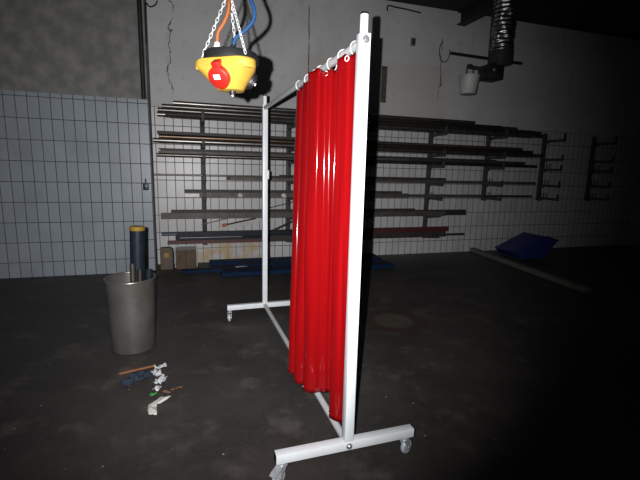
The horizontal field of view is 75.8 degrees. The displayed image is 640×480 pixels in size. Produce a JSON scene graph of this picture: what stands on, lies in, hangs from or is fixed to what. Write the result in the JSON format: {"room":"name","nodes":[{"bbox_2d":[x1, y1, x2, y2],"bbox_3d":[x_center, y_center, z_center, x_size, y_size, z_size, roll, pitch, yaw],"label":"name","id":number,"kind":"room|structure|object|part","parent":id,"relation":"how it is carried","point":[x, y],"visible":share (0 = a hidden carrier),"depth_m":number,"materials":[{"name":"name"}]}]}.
{"room":"metal workshop","nodes":[
{"label":"metal workshop","id":0,"kind":"room"},
{"bbox_2d":[0,0,157,268],"bbox_3d":[-3.942,-1.537,4.942,3.532,4.012,0.416,-2,10,-17],"label":"wall","id":1,"kind":"structure","parent":0,"point":[72,47],"depth_m":4.90,"materials":[{"name":"paint"}]},
{"bbox_2d":[0,90,155,278],"bbox_3d":[-3.898,-0.628,4.895,3.538,2.240,0.014,-2,10,-17],"label":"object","id":2,"kind":"structure","parent":1,"relation":"attached to","point":[74,169],"depth_m":5.13,"materials":[{"name":"tile"}]},
{"bbox_2d":[137,0,145,98],"bbox_3d":[-2.196,-2.647,5.021,0.056,1.767,0.056,1,10,0],"label":"conduit pipe","id":3,"kind":"object","parent":1,"relation":"attached to","point":[139,2],"visible":1,"depth_m":5.05,"materials":[{"name":"metal"}]},
{"bbox_2d":[143,179,148,189],"bbox_3d":[-2.268,-0.723,5.351,0.070,0.150,0.055,-2,10,-17],"label":"wall outlet","id":4,"kind":"object","parent":1,"relation":"attached to","point":[145,185],"visible":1,"depth_m":5.34,"materials":[{"name":"grey plastic"}]},
{"bbox_2d":[0,245,639,479],"bbox_3d":[0.983,0.675,4.936,16.000,0.100,12.500,1,10,0],"label":"floor","id":5,"kind":"structure","parent":0,"point":[498,370],"depth_m":2.84,"materials":[{"name":"concrete"}]},
{"bbox_2d":[103,271,155,354],"bbox_3d":[-1.478,0.568,3.232,0.376,0.577,0.376,1,10,0],"label":"trash can","id":6,"kind":"object","parent":5,"relation":"on","point":[130,306],"visible":0.87,"depth_m":3.10,"materials":[{"name":"metal"}]},
{"bbox_2d":[129,264,135,282],"bbox_3d":[-1.418,0.513,3.134,0.040,0.682,0.084,-6,12,-37],"label":"steel offcut","id":7,"kind":"object","parent":6,"relation":"in","point":[131,266],"visible":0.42,"depth_m":3.06,"materials":[{"name":"metal"}]},
{"bbox_2d":[129,225,144,281],"bbox_3d":[-1.438,0.358,3.250,0.144,0.948,0.113,-3,11,-25],"label":"tube","id":8,"kind":"object","parent":6,"relation":"in","point":[137,232],"visible":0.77,"depth_m":3.16,"materials":[{"name":"blue metal"}]},
{"bbox_2d":[137,269,142,281],"bbox_3d":[-1.378,0.535,3.160,0.074,0.631,0.040,9,12,36],"label":"steel offcut","id":9,"kind":"object","parent":6,"relation":"in","point":[139,272],"visible":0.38,"depth_m":3.09,"materials":[{"name":"metal"}]},
{"bbox_2d":[145,269,152,279],"bbox_3d":[-1.362,0.530,3.266,0.088,0.607,0.056,-2,10,-18],"label":"black offcut","id":10,"kind":"object","parent":6,"relation":"in","point":[148,272],"visible":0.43,"depth_m":3.20,"materials":[{"name":"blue metal"}]},
{"bbox_2d":[119,370,151,386],"bbox_3d":[-1.240,0.923,2.756,0.121,0.044,0.191,9,13,38],"label":"rag","id":11,"kind":"object","parent":5,"relation":"on","point":[133,377],"visible":1,"depth_m":2.75,"materials":[{"name":"fabric"}]},
{"bbox_2d":[119,365,153,374],"bbox_3d":[-1.285,0.913,2.901,0.240,0.017,0.016,-5,12,-31],"label":"wooden stick","id":12,"kind":"object","parent":5,"relation":"on","point":[150,366],"visible":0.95,"depth_m":2.89,"materials":[{"name":"brown wood"}]},
{"bbox_2d":[150,368,164,376],"bbox_3d":[-1.124,0.914,2.845,0.105,0.037,0.062,10,13,42],"label":"scrap","id":13,"kind":"object","parent":5,"relation":"on","point":[156,372],"visible":0.98,"depth_m":2.84,"materials":[{"name":"paper"}]},
{"bbox_2d":[153,384,161,390],"bbox_3d":[-1.054,0.952,2.663,0.045,0.027,0.074,2,10,4],"label":"scrap","id":14,"kind":"object","parent":5,"relation":"on","point":[157,387],"visible":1,"depth_m":2.66,"materials":[{"name":"paper"}]},
{"bbox_2d":[148,395,170,414],"bbox_3d":[-0.987,0.991,2.481,0.104,0.018,0.200,2,10,4],"label":"paper strip","id":15,"kind":"object","parent":5,"relation":"on","point":[152,407],"visible":1,"depth_m":2.48,"materials":[{"name":"paper"}]},
{"bbox_2d":[154,376,166,383],"bbox_3d":[-1.069,0.936,2.751,0.062,0.029,0.088,3,10,10],"label":"scrap","id":16,"kind":"object","parent":5,"relation":"on","point":[160,379],"visible":1,"depth_m":2.75,"materials":[{"name":"paper"}]},
{"bbox_2d":[154,363,166,368],"bbox_3d":[-1.141,0.901,2.938,0.086,0.026,0.065,-4,11,-28],"label":"scrap","id":17,"kind":"object","parent":5,"relation":"on","point":[164,364],"visible":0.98,"depth_m":2.94,"materials":[{"name":"paper"}]},
{"bbox_2d":[160,247,173,269],"bbox_3d":[-2.115,0.249,5.690,0.181,0.327,0.070,-2,10,-17],"label":"cardboard box","id":18,"kind":"object","parent":5,"relation":"on","point":[166,253],"visible":1,"depth_m":5.67,"materials":[{"name":"cardboard"}]},
{"bbox_2d":[174,245,197,268],"bbox_3d":[-1.872,0.239,5.750,0.303,0.339,0.083,-2,10,-17],"label":"cardboard box","id":19,"kind":"object","parent":5,"relation":"on","point":[185,256],"visible":1,"depth_m":5.73,"materials":[{"name":"cardboard"}]},
{"bbox_2d":[182,260,384,273],"bbox_3d":[-0.419,0.383,6.000,3.020,0.040,0.102,-2,10,-17],"label":"blue section","id":20,"kind":"object","parent":5,"relation":"on","point":[217,269],"visible":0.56,"depth_m":5.66,"materials":[{"name":"paint"}]},
{"bbox_2d":[209,253,375,265],"bbox_3d":[-0.363,0.297,6.438,2.650,0.060,0.140,-2,10,-17],"label":"blue section","id":21,"kind":"object","parent":5,"relation":"on","point":[213,262],"visible":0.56,"depth_m":6.15,"materials":[{"name":"paint"}]},
{"bbox_2d":[221,261,394,276],"bbox_3d":[-0.121,0.405,5.884,2.520,0.050,0.220,-2,10,-17],"label":"blue section","id":22,"kind":"object","parent":5,"relation":"on","point":[383,264],"visible":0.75,"depth_m":5.66,"materials":[{"name":"paint"}]},
{"bbox_2d":[238,256,381,265],"bbox_3d":[-0.113,0.331,6.309,2.250,0.050,0.200,-2,10,-17],"label":"blue section","id":23,"kind":"object","parent":5,"relation":"on","point":[363,258],"visible":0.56,"depth_m":6.10,"materials":[{"name":"paint"}]},
{"bbox_2d":[227,11,414,479],"bbox_3d":[-0.175,-0.086,2.830,0.785,2.066,2.241,-2,10,-18],"label":"screen frame","id":24,"kind":"object","parent":5,"relation":"on","point":[347,440],"visible":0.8,"depth_m":1.90,"materials":[{"name":"white paint"}]},
{"bbox_3d":[-0.512,-0.300,3.813,0.046,1.834,0.046,-2,10,-18],"label":"post","id":25,"kind":"part","parent":24,"relation":"part of","materials":[{"name":"metal"}]},
{"bbox_3d":[-0.190,1.055,1.886,0.036,0.026,0.086,8,12,35],"label":"brake lever","id":26,"kind":"part","parent":24,"relation":"part of","materials":[{"name":"metal"}]},
{"bbox_3d":[-0.201,0.805,2.986,0.037,0.037,2.077,-2,10,-18],"label":"rail","id":27,"kind":"part","parent":24,"relation":"part of","materials":[{"name":"metal"}]},
{"bbox_3d":[-0.156,-0.993,2.671,0.037,0.037,2.077,-2,10,-18],"label":"curtain rail","id":28,"kind":"part","parent":24,"relation":"part of","materials":[{"name":"metal"}]},
{"bbox_2d":[288,51,355,423],"bbox_3d":[-0.044,-0.018,2.291,0.180,1.725,0.963,-3,11,-23],"label":"curtain","id":29,"kind":"object","parent":24,"relation":"hanging from","point":[325,102],"visible":0.98,"depth_m":2.13,"materials":[{"name":"red plastic"}]},
{"bbox_3d":[0.156,0.062,1.835,0.046,1.834,0.046,-2,10,-18],"label":"post","id":30,"kind":"part","parent":24,"relation":"part of","materials":[{"name":"metal"}]},
{"bbox_2d":[495,232,558,259],"bbox_3d":[3.570,0.092,7.138,0.878,0.417,0.522,-2,10,-17],"label":"hopper","id":31,"kind":"object","parent":5,"relation":"on","point":[525,245],"visible":1,"depth_m":6.97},
{"bbox_2d":[470,248,591,292],"bbox_3d":[3.059,0.398,6.328,0.100,0.070,2.596,-1,10,-11],"label":"metal beam","id":32,"kind":"structure","parent":5,"relation":"on","point":[571,284],"depth_m":5.90,"materials":[{"name":"metal"}]},
{"bbox_2d":[146,0,639,136],"bbox_3d":[0.487,-1.722,6.634,13.000,4.012,0.201,-2,10,-17],"label":"wall","id":33,"kind":"structure","parent":0,"point":[567,80],"depth_m":6.64,"materials":[{"name":"paint"}]},
{"bbox_2d":[145,0,157,43],"bbox_3d":[-2.171,-2.792,5.249,0.076,0.664,0.475,1,10,-2],"label":"loose cable","id":34,"kind":"object","parent":33,"relation":"attached to","point":[155,4],"visible":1,"depth_m":5.06,"materials":[{"name":"plastic"}]},
{"bbox_2d":[380,66,387,102],"bbox_3d":[1.018,-2.474,6.541,0.086,0.550,0.028,-2,10,-17],"label":"air vent","id":35,"kind":"object","parent":33,"relation":"in","point":[384,68],"visible":1,"depth_m":6.53,"materials":[{"name":"metal"}]},
{"bbox_2d":[151,106,639,263],"bbox_3d":[2.154,-0.869,7.198,9.530,2.219,0.012,-2,10,-17],"label":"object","id":36,"kind":"structure","parent":33,"relation":"attached to","point":[575,221],"depth_m":7.27,"materials":[{"name":"tile"}]},
{"bbox_2d":[387,5,420,13],"bbox_3d":[1.314,-3.594,6.431,0.598,0.090,0.021,-2,10,-17],"label":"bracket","id":37,"kind":"object","parent":33,"relation":"attached to","point":[387,5],"visible":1,"depth_m":6.41,"materials":[{"name":"plastic"}]},
{"bbox_2d":[200,110,617,244],"bbox_3d":[1.860,-0.930,6.839,7.366,1.890,0.470,-2,10,-17],"label":"rack","id":38,"kind":"object","parent":33,"relation":"attached to","point":[594,144],"depth_m":7.03,"materials":[{"name":"metal"}]},
{"bbox_3d":[-1.609,-1.299,5.661,0.040,0.150,0.420,-2,10,-17],"label":"arm","id":39,"kind":"part","parent":38,"relation":"part of"},
{"bbox_3d":[-1.600,-1.646,5.601,0.040,0.185,0.420,-2,10,-17],"label":"arm","id":40,"kind":"part","parent":38,"relation":"part of"},
{"bbox_3d":[-1.613,-1.122,5.692,0.040,0.150,0.420,-2,10,-17],"label":"arm","id":41,"kind":"part","parent":38,"relation":"part of"},
{"bbox_2d":[167,239,261,244],"bbox_3d":[-1.428,0.016,5.793,1.350,0.046,0.050,-2,10,-17],"label":"bar","id":42,"kind":"object","parent":38,"relation":"on","point":[224,240],"visible":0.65,"depth_m":5.75,"materials":[{"name":"metal"}]},
{"bbox_2d":[178,236,261,240],"bbox_3d":[-1.363,-0.027,5.816,1.210,0.032,0.050,-2,10,-17],"label":"tube","id":43,"kind":"object","parent":42,"relation":"on","point":[242,237],"visible":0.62,"depth_m":5.78,"materials":[{"name":"blue metal"}]},
{"bbox_2d":[180,236,241,237],"bbox_3d":[-1.521,-0.043,5.764,0.840,0.008,0.050,-2,10,-17],"label":"bar","id":44,"kind":"object","parent":43,"relation":"on","point":[206,236],"visible":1,"depth_m":5.72,"materials":[{"name":"metal"}]},
{"bbox_2d":[209,234,261,236],"bbox_3d":[-1.168,-0.071,5.874,0.800,0.024,0.050,-2,10,-17],"label":"tube","id":45,"kind":"object","parent":44,"relation":"on","point":[237,234],"visible":0.62,"depth_m":5.85,"materials":[{"name":"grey metal"}]},
{"bbox_2d":[177,229,291,235],"bbox_3d":[-0.967,-0.114,5.929,2.080,0.050,0.060,-2,10,-17],"label":"tube","id":46,"kind":"object","parent":45,"relation":"on","point":[232,232],"visible":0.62,"depth_m":5.81,"materials":[{"name":"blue metal"}]},
{"bbox_2d":[222,218,255,226],"bbox_3d":[-1.180,-0.258,5.986,0.491,0.131,0.044,-2,10,-17],"label":"stick","id":47,"kind":"object","parent":38,"relation":"on","point":[224,224],"visible":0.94,"depth_m":5.97,"materials":[{"name":"metal"}]},
{"bbox_3d":[-0.894,-0.312,6.203,1.283,0.344,0.006,-2,10,-17],"label":"flat strip","id":48,"kind":"part","parent":38,"relation":"part of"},
{"bbox_2d":[201,202,292,224],"bbox_3d":[-1.025,-0.405,6.060,1.403,0.353,0.014,-2,10,-17],"label":"rod","id":49,"kind":"object","parent":38,"relation":"on","point":[289,202],"visible":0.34,"depth_m":6.05,"materials":[{"name":"metal"}]},
{"bbox_2d":[272,220,292,229],"bbox_3d":[-0.491,-0.251,6.276,0.573,0.280,0.034,-2,10,-17],"label":"rod","id":50,"kind":"object","parent":38,"relation":"on","point":[290,222],"visible":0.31,"depth_m":6.25,"materials":[{"name":"metal"}]},
{"bbox_3d":[-0.409,-1.333,6.030,0.040,0.150,0.420,-2,10,-17],"label":"arm","id":51,"kind":"part","parent":38,"relation":"part of"},
{"bbox_3d":[-0.401,-1.680,5.969,0.040,0.185,0.420,-2,10,-17],"label":"arm","id":52,"kind":"part","parent":38,"relation":"part of"},
{"bbox_2d":[185,192,408,197],"bbox_3d":[-0.216,-0.661,6.058,3.380,0.066,0.063,-2,10,-17],"label":"tube","id":53,"kind":"object","parent":38,"relation":"on","point":[187,194],"visible":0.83,"depth_m":5.82,"materials":[{"name":"metal"}]},
{"bbox_2d":[184,189,401,193],"bbox_3d":[-0.274,-0.712,6.037,3.260,0.038,0.053,-2,10,-17],"label":"bar","id":54,"kind":"object","parent":53,"relation":"on","point":[186,190],"visible":0.7,"depth_m":5.81,"materials":[{"name":"metal"}]},
{"bbox_2d":[161,211,445,218],"bbox_3d":[-0.035,-0.383,6.161,4.390,0.080,0.061,-2,10,-17],"label":"bar","id":55,"kind":"object","parent":38,"relation":"on","point":[374,213],"visible":0.69,"depth_m":5.89,"materials":[{"name":"metal"}]},
{"bbox_2d":[171,208,414,212],"bbox_3d":[-0.247,-0.440,6.095,3.690,0.045,0.060,-2,10,-17],"label":"bar","id":56,"kind":"object","parent":55,"relation":"on","point":[387,209],"visible":0.7,"depth_m":5.82,"materials":[{"name":"metal"}]},
{"bbox_2d":[176,143,510,156],"bbox_3d":[0.760,-1.391,6.290,6.100,0.060,0.061,-2,10,-17],"label":"pipe","id":57,"kind":"object","parent":38,"relation":"on","point":[176,143],"visible":0.18,"depth_m":6.35,"materials":[{"name":"metal"}]},
{"bbox_2d":[159,134,532,153],"bbox_3d":[0.789,-1.438,6.258,6.060,0.058,0.060,-2,10,-17],"label":"rod","id":58,"kind":"object","parent":57,"relation":"on","point":[160,135],"visible":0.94,"depth_m":6.23,"materials":[{"name":"metal"}]},
{"bbox_2d":[157,131,522,149],"bbox_3d":[0.676,-1.492,6.246,5.880,0.040,0.046,-2,10,-17],"label":"tube","id":59,"kind":"object","parent":58,"relation":"on","point":[158,132],"visible":0.69,"depth_m":6.23,"materials":[{"name":"metal"}]},
{"bbox_2d":[157,153,536,167],"bbox_3d":[0.826,-1.199,6.280,6.190,0.050,0.051,-2,10,-17],"label":"pipe","id":60,"kind":"object","parent":38,"relation":"on","point":[158,154],"visible":0.87,"depth_m":6.25,"materials":[{"name":"metal"}]},
{"bbox_2d":[158,150,408,160],"bbox_3d":[-0.366,-1.209,5.933,3.670,0.030,0.032,-2,10,-17],"label":"tube","id":61,"kind":"object","parent":60,"relation":"on","point":[180,152],"visible":0.75,"depth_m":5.70,"materials":[{"name":"metal"}]},
{"bbox_2d":[167,117,527,137],"bbox_3d":[0.798,-1.732,6.304,6.000,0.060,0.062,-2,10,-17],"label":"pipe","id":62,"kind":"object","parent":38,"relation":"on","point":[167,117],"visible":0.12,"depth_m":6.35,"materials":[{"name":"metal"}]},
{"bbox_2d":[153,138,543,157],"bbox_3d":[0.859,-1.382,6.257,6.330,0.060,0.062,-2,10,-17],"label":"pipe","id":63,"kind":"object","parent":38,"relation":"on","point":[157,140],"visible":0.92,"depth_m":6.21,"materials":[{"name":"metal"}]},
{"bbox_2d":[165,112,531,136],"bbox_3d":[0.800,-1.710,6.179,5.870,0.060,0.064,-2,10,-17],"label":"pipe","id":64,"kind":"object","parent":38,"relation":"on","point":[168,114],"visible":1,"depth_m":6.16,"materials":[{"name":"metal"}]},
{"bbox_2d":[177,118,521,137],"bbox_3d":[0.866,-1.745,6.388,6.020,0.060,0.061,-2,10,-17],"label":"pipe","id":65,"kind":"object","parent":38,"relation":"on","point":[177,118],"visible":0.12,"depth_m":5.97,"materials":[{"name":"metal"}]},
{"bbox_2d":[157,112,542,137],"bbox_3d":[0.878,-1.724,6.266,6.270,0.060,0.062,-2,10,-17],"label":"pipe","id":66,"kind":"object","parent":38,"relation":"on","point":[159,114],"visible":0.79,"depth_m":6.24,"materials":[{"name":"metal"}]},
{"bbox_2d":[157,107,535,133],"bbox_3d":[0.797,-1.767,6.200,6.060,0.060,0.062,-2,10,-17],"label":"pipe","id":67,"kind":"object","parent":66,"relation":"on","point":[159,109],"visible":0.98,"depth_m":6.16,"materials":[{"name":"metal"}]},
{"bbox_2d":[162,104,501,128],"bbox_3d":[0.494,-1.816,6.128,5.340,0.060,0.061,-2,10,-17],"label":"pipe","id":68,"kind":"object","parent":67,"relation":"on","point":[163,105],"visible":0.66,"depth_m":5.82,"materials":[{"name":"metal"}]},
{"bbox_2d":[173,100,474,123],"bbox_3d":[0.305,-1.867,6.091,4.680,0.060,0.061,-2,10,-17],"label":"pipe","id":69,"kind":"object","parent":68,"relation":"on","point":[174,102],"visible":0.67,"depth_m":5.81,"materials":[{"name":"metal"}]},
{"bbox_3d":[0.951,-1.783,6.310,6.100,0.060,0.060,-2,10,-17],"label":"pipe","id":70,"kind":"object","parent":66,"relation":"on","visible":0},
{"bbox_2d":[502,126,517,129],"bbox_3d":[0.676,-1.832,6.247,5.660,0.060,0.064,-2,10,-17],"label":"pipe","id":71,"kind":"object","parent":70,"relation":"on","point":[503,127],"visible":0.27,"depth_m":7.01,"materials":[{"name":"metal"}]},
{"bbox_2d":[170,143,531,157],"bbox_3d":[0.809,-1.403,6.367,6.160,0.060,0.061,-2,10,-17],"label":"pipe","id":72,"kind":"object","parent":38,"relation":"on","point":[170,143],"visible":0.1,"depth_m":6.16,"materials":[{"name":"metal"}]},
{"bbox_2d":[268,231,445,241],"bbox_3d":[0.659,-0.066,6.435,2.980,0.090,0.055,-2,10,-17],"label":"tube","id":73,"kind":"object","parent":38,"relation":"on","point":[287,237],"visible":0.47,"depth_m":6.55,"materials":[{"name":"metal"}]},
{"bbox_2d":[362,226,448,232],"bbox_3d":[1.105,-0.158,6.558,2.150,0.070,0.061,-2,10,-17],"label":"bar","id":74,"kind":"object","parent":73,"relation":"on","point":[445,228],"visible":0.65,"depth_m":6.62,"materials":[{"name":"metal"}]},
{"bbox_3d":[0.744,-0.672,6.511,0.040,0.150,0.420,-2,10,-17],"label":"arm","id":75,"kind":"part","parent":38,"relation":"part of"},
{"bbox_3d":[0.750,-0.904,6.470,0.040,0.150,0.420,-2,10,-17],"label":"arm","id":76,"kind":"part","parent":38,"relation":"part of"},
{"bbox_3d":[0.757,-1.190,6.420,0.040,0.150,0.420,-2,10,-17],"label":"arm","id":77,"kind":"part","parent":38,"relation":"part of"},
{"bbox_3d":[0.761,-1.367,6.389,0.040,0.150,0.420,-2,10,-17],"label":"arm","id":78,"kind":"part","parent":38,"relation":"part of"},
{"bbox_3d":[0.770,-1.714,6.328,0.040,0.185,0.420,-2,10,-17],"label":"arm","id":79,"kind":"part","parent":38,"relation":"part of"},
{"bbox_2d":[230,177,535,184],"bbox_3d":[1.269,-0.924,6.464,5.250,0.046,0.051,-2,10,-17],"label":"tube","id":80,"kind":"object","parent":38,"relation":"on","point":[231,178],"visible":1,"depth_m":6.51,"materials":[{"name":"metal"}]},
{"bbox_2d":[154,174,366,178],"bbox_3d":[-0.737,-0.904,5.857,3.040,0.024,0.027,-2,10,-17],"label":"rod","id":81,"kind":"object","parent":80,"relation":"on","point":[154,174],"visible":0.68,"depth_m":5.67,"materials":[{"name":"metal"}]},
{"bbox_3d":[1.909,-0.706,6.869,0.040,0.150,0.420,-2,10,-17],"label":"arm","id":82,"kind":"part","parent":38,"relation":"part of"},
{"bbox_3d":[1.915,-0.937,6.828,0.040,0.150,0.420,-2,10,-17],"label":"arm","id":83,"kind":"part","parent":38,"relation":"part of"},
{"bbox_3d":[1.923,-1.223,6.778,0.040,0.150,0.420,-2,10,-17],"label":"arm","id":84,"kind":"part","parent":38,"relation":"part of"},
{"bbox_3d":[1.927,-1.400,6.747,0.040,0.150,0.420,-2,10,-17],"label":"arm","id":85,"kind":"part","parent":38,"relation":"part of"},
{"bbox_3d":[1.936,-1.747,6.686,0.040,0.185,0.420,-2,10,-17],"label":"arm","id":86,"kind":"part","parent":38,"relation":"part of"},
{"bbox_2d":[415,209,465,214],"bbox_3d":[0.524,-0.418,6.414,4.070,0.090,0.061,-2,10,-17],"label":"tube","id":87,"kind":"object","parent":38,"relation":"on","point":[453,211],"visible":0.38,"depth_m":6.91,"materials":[{"name":"metal"}]},
{"bbox_2d":[409,194,483,197],"bbox_3d":[0.523,-0.688,6.359,4.750,0.050,0.062,-2,10,-17],"label":"tube","id":88,"kind":"object","parent":38,"relation":"on","point":[410,195],"visible":0.38,"depth_m":6.82,"materials":[{"name":"metal"}]},
{"bbox_2d":[445,233,463,235],"bbox_3d":[0.714,-0.053,6.513,3.670,0.040,0.041,-2,10,-17],"label":"rod","id":89,"kind":"object","parent":38,"relation":"on","point":[446,234],"visible":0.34,"depth_m":6.97,"materials":[{"name":"metal"}]},
{"bbox_2d":[175,233,291,239],"bbox_3d":[-0.520,-0.074,6.151,3.100,0.060,0.054,-2,10,-17],"label":"tube","id":90,"kind":"object","parent":89,"relation":"on","point":[176,237],"visible":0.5,"depth_m":5.77,"materials":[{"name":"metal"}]},
{"bbox_2d":[161,232,176,235],"bbox_3d":[-1.131,-0.108,5.954,2.180,0.044,0.044,-2,10,-17],"label":"pipe","id":91,"kind":"object","parent":90,"relation":"on","point":[170,233],"visible":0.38,"depth_m":5.65,"materials":[{"name":"metal"}]},
{"bbox_3d":[3.018,-0.738,7.209,0.040,0.150,0.420,-2,10,-17],"label":"arm","id":92,"kind":"part","parent":38,"relation":"part of"},
{"bbox_3d":[3.024,-0.969,7.168,0.040,0.150,0.420,-2,10,-17],"label":"arm","id":93,"kind":"part","parent":38,"relation":"part of"},
{"bbox_3d":[3.031,-1.255,7.119,0.040,0.150,0.420,-2,10,-17],"label":"arm","id":94,"kind":"part","parent":38,"relation":"part of"},
{"bbox_3d":[3.035,-1.432,7.088,0.040,0.150,0.420,-2,10,-17],"label":"arm","id":95,"kind":"part","parent":38,"relation":"part of"},
{"bbox_3d":[3.044,-1.779,7.027,0.040,0.185,0.420,-2,10,-17],"label":"arm","id":96,"kind":"part","parent":38,"relation":"part of"},
{"bbox_2d":[484,195,531,197],"bbox_3d":[1.386,-0.720,6.697,5.100,0.040,0.051,-2,10,-17],"label":"tube","id":97,"kind":"object","parent":38,"relation":"on","point":[503,196],"visible":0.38,"depth_m":7.29,"materials":[{"name":"metal"}]},
{"bbox_3d":[4.203,-0.771,7.573,0.040,0.150,0.420,-2,10,-17],"label":"arm","id":98,"kind":"part","parent":38,"relation":"part of"},
{"bbox_3d":[4.209,-1.003,7.532,0.040,0.150,0.420,-2,10,-17],"label":"arm","id":99,"kind":"part","parent":38,"relation":"part of"},
{"bbox_3d":[4.216,-1.288,7.482,0.040,0.150,0.420,-2,10,-17],"label":"arm","id":100,"kind":"part","parent":38,"relation":"part of"},
{"bbox_3d":[4.220,-1.466,7.451,0.040,0.150,0.420,-2,10,-17],"label":"arm","id":101,"kind":"part","parent":38,"relation":"part of"},
{"bbox_3d":[4.229,-1.813,7.391,0.040,0.185,0.420,-2,10,-17],"label":"arm","id":102,"kind":"part","parent":38,"relation":"part of"},
{"bbox_3d":[5.350,-0.804,7.925,0.040,0.150,0.420,-2,10,-17],"label":"arm","id":103,"kind":"part","parent":38,"relation":"part of"},
{"bbox_3d":[5.355,-1.036,7.884,0.040,0.150,0.420,-2,10,-17],"label":"arm","id":104,"kind":"part","parent":38,"relation":"part of"},
{"bbox_3d":[5.363,-1.321,7.835,0.040,0.150,0.420,-2,10,-17],"label":"arm","id":105,"kind":"part","parent":38,"relation":"part of"},
{"bbox_3d":[5.367,-1.498,7.803,0.040,0.150,0.420,-2,10,-17],"label":"arm","id":106,"kind":"part","parent":38,"relation":"part of"},
{"bbox_3d":[5.376,-1.846,7.743,0.040,0.185,0.420,-2,10,-17],"label":"arm","id":107,"kind":"part","parent":38,"relation":"part of"},
{"bbox_3d":[1.180,-0.932,6.498,5.200,0.046,0.050,-2,10,-17],"label":"tube","id":108,"kind":"object","parent":38,"relation":"on","visible":0},
{"bbox_2d":[279,175,445,179],"bbox_3d":[0.735,-0.963,6.359,2.770,0.040,0.045,-2,10,-17],"label":"tube","id":109,"kind":"object","parent":108,"relation":"on","point":[367,177],"visible":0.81,"depth_m":6.51,"materials":[{"name":"metal"}]},
{"bbox_3d":[0.791,-1.217,6.375,6.000,0.050,0.050,-2,10,-17],"label":"pipe","id":110,"kind":"object","parent":38,"relation":"on","visible":0},
{"bbox_2d":[160,149,524,164],"bbox_3d":[0.727,-1.260,6.323,5.950,0.050,0.051,-2,10,-17],"label":"tube","id":111,"kind":"object","parent":110,"relation":"on","point":[410,159],"visible":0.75,"depth_m":6.60,"materials":[{"name":"metal"}]},
{"bbox_2d":[158,148,496,160],"bbox_3d":[0.431,-1.284,6.227,5.370,0.014,0.061,-2,10,-17],"label":"bar","id":112,"kind":"object","parent":111,"relation":"on","point":[158,148],"visible":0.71,"depth_m":5.91,"materials":[{"name":"metal"}]},
{"bbox_2d":[410,38,415,45],"bbox_3d":[1.485,-3.160,6.557,0.080,0.120,0.036,-2,10,-17],"label":"wall box","id":113,"kind":"object","parent":33,"relation":"attached to","point":[413,40],"visible":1,"depth_m":6.54,"materials":[{"name":"plastic"}]},
{"bbox_2d":[439,42,449,62],"bbox_3d":[2.045,-3.081,6.749,0.213,0.316,0.014,-2,10,-17],"label":"cable loop","id":114,"kind":"object","parent":33,"relation":"attached to","point":[441,42],"visible":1,"depth_m":6.74,"materials":[{"name":"plastic"}]},
{"bbox_2d":[457,0,492,25],"bbox_3d":[3.050,-3.193,4.388,0.150,0.210,5.000,-2,10,-17],"label":"metal beam","id":115,"kind":"structure","parent":33,"relation":"attached to","point":[478,9],"depth_m":6.38,"materials":[{"name":"metal"}]},
{"bbox_2d":[467,1,503,81],"bbox_3d":[2.381,-2.946,5.866,0.511,1.250,0.252,-2,10,-17],"label":"wall bracket arm","id":116,"kind":"object","parent":33,"relation":"attached to","point":[493,72],"visible":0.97,"depth_m":5.89,"materials":[{"name":"metal"}]},
{"bbox_2d":[458,64,479,95],"bbox_3d":[2.144,-2.312,5.915,0.296,0.414,0.296,-2,10,-17],"label":"bucket","id":117,"kind":"object","parent":116,"relation":"hanging from","point":[468,83],"visible":1,"depth_m":5.83,"materials":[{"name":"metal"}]},
{"bbox_3d":[2.244,-2.475,5.915,0.252,0.061,0.052,-2,10,-17],"label":"rod","id":118,"kind":"part","parent":116,"relation":"part of","materials":[{"name":"metal"}]},
{"bbox_2d":[450,52,521,64],"bbox_3d":[2.671,-2.967,6.794,1.366,0.075,0.330,-2,10,-17],"label":"horizontal rod","id":119,"kind":"object","parent":33,"relation":"attached to","point":[451,53],"visible":0.69,"depth_m":6.57,"materials":[{"name":"metal"}]},
{"bbox_2d":[388,0,639,39],"bbox_3d":[1.085,-3.374,4.228,16.000,0.100,12.500,1,10,0],"label":"ceiling","id":120,"kind":"structure","parent":0,"point":[617,18],"depth_m":6.65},
{"bbox_2d":[195,0,258,96],"bbox_3d":[-0.266,-1.637,1.195,0.214,2.343,0.215,5,11,20],"label":"socket distributor","id":121,"kind":"object","parent":120,"relation":"hanging from","point":[231,70],"visible":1,"depth_m":1.31,"materials":[{"name":"yellow plastic"},{"name":"black plastic"},{"name":"red plastic"}]},
{"bbox_3d":[-0.341,-0.705,1.342,0.094,0.215,0.011,0,10,-10],"label":"chain","id":122,"kind":"part","parent":121,"relation":"part of","materials":[{"name":"metal"}]},
{"bbox_2d":[208,59,230,88],"bbox_3d":[-0.315,-0.534,1.326,0.085,0.090,0.090,1,10,0],"label":"socket","id":123,"kind":"object","parent":121,"relation":"attached to","point":[219,70],"depth_m":1.30,"materials":[{"name":"red plastic"}]},
{"bbox_3d":[-0.292,-0.713,1.396,0.011,0.215,0.099,2,10,4],"label":"chain","id":124,"kind":"part","parent":121,"relation":"part of","materials":[{"name":"metal"}]},
{"bbox_3d":[-0.264,-0.698,1.315,0.011,0.215,0.101,-7,13,-41],"label":"chain","id":125,"kind":"part","parent":121,"relation":"part of","materials":[{"name":"metal"}]},
{"bbox_2d":[246,74,257,89],"bbox_3d":[-0.246,-0.546,1.385,0.072,0.075,0.066,1,10,0],"label":"socket","id":126,"kind":"object","parent":121,"relation":"attached to","point":[251,81],"depth_m":1.37,"materials":[{"name":"plastic"}]},
{"bbox_2d":[488,0,517,66],"bbox_3d":[2.608,-3.043,5.853,0.342,1.027,0.341,1,10,0],"label":"duct","id":127,"kind":"object","parent":120,"relation":"hanging from","point":[504,11],"visible":0.95,"depth_m":5.76,"materials":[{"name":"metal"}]},
{"bbox_2d":[626,157,639,246],"bbox_3d":[7.957,-1.105,4.176,0.200,4.012,9.000,-2,10,-17],"label":"wall","id":128,"kind":"structure","parent":0,"point":[633,236],"depth_m":8.51,"materials":[{"name":"paint"}]}
]}

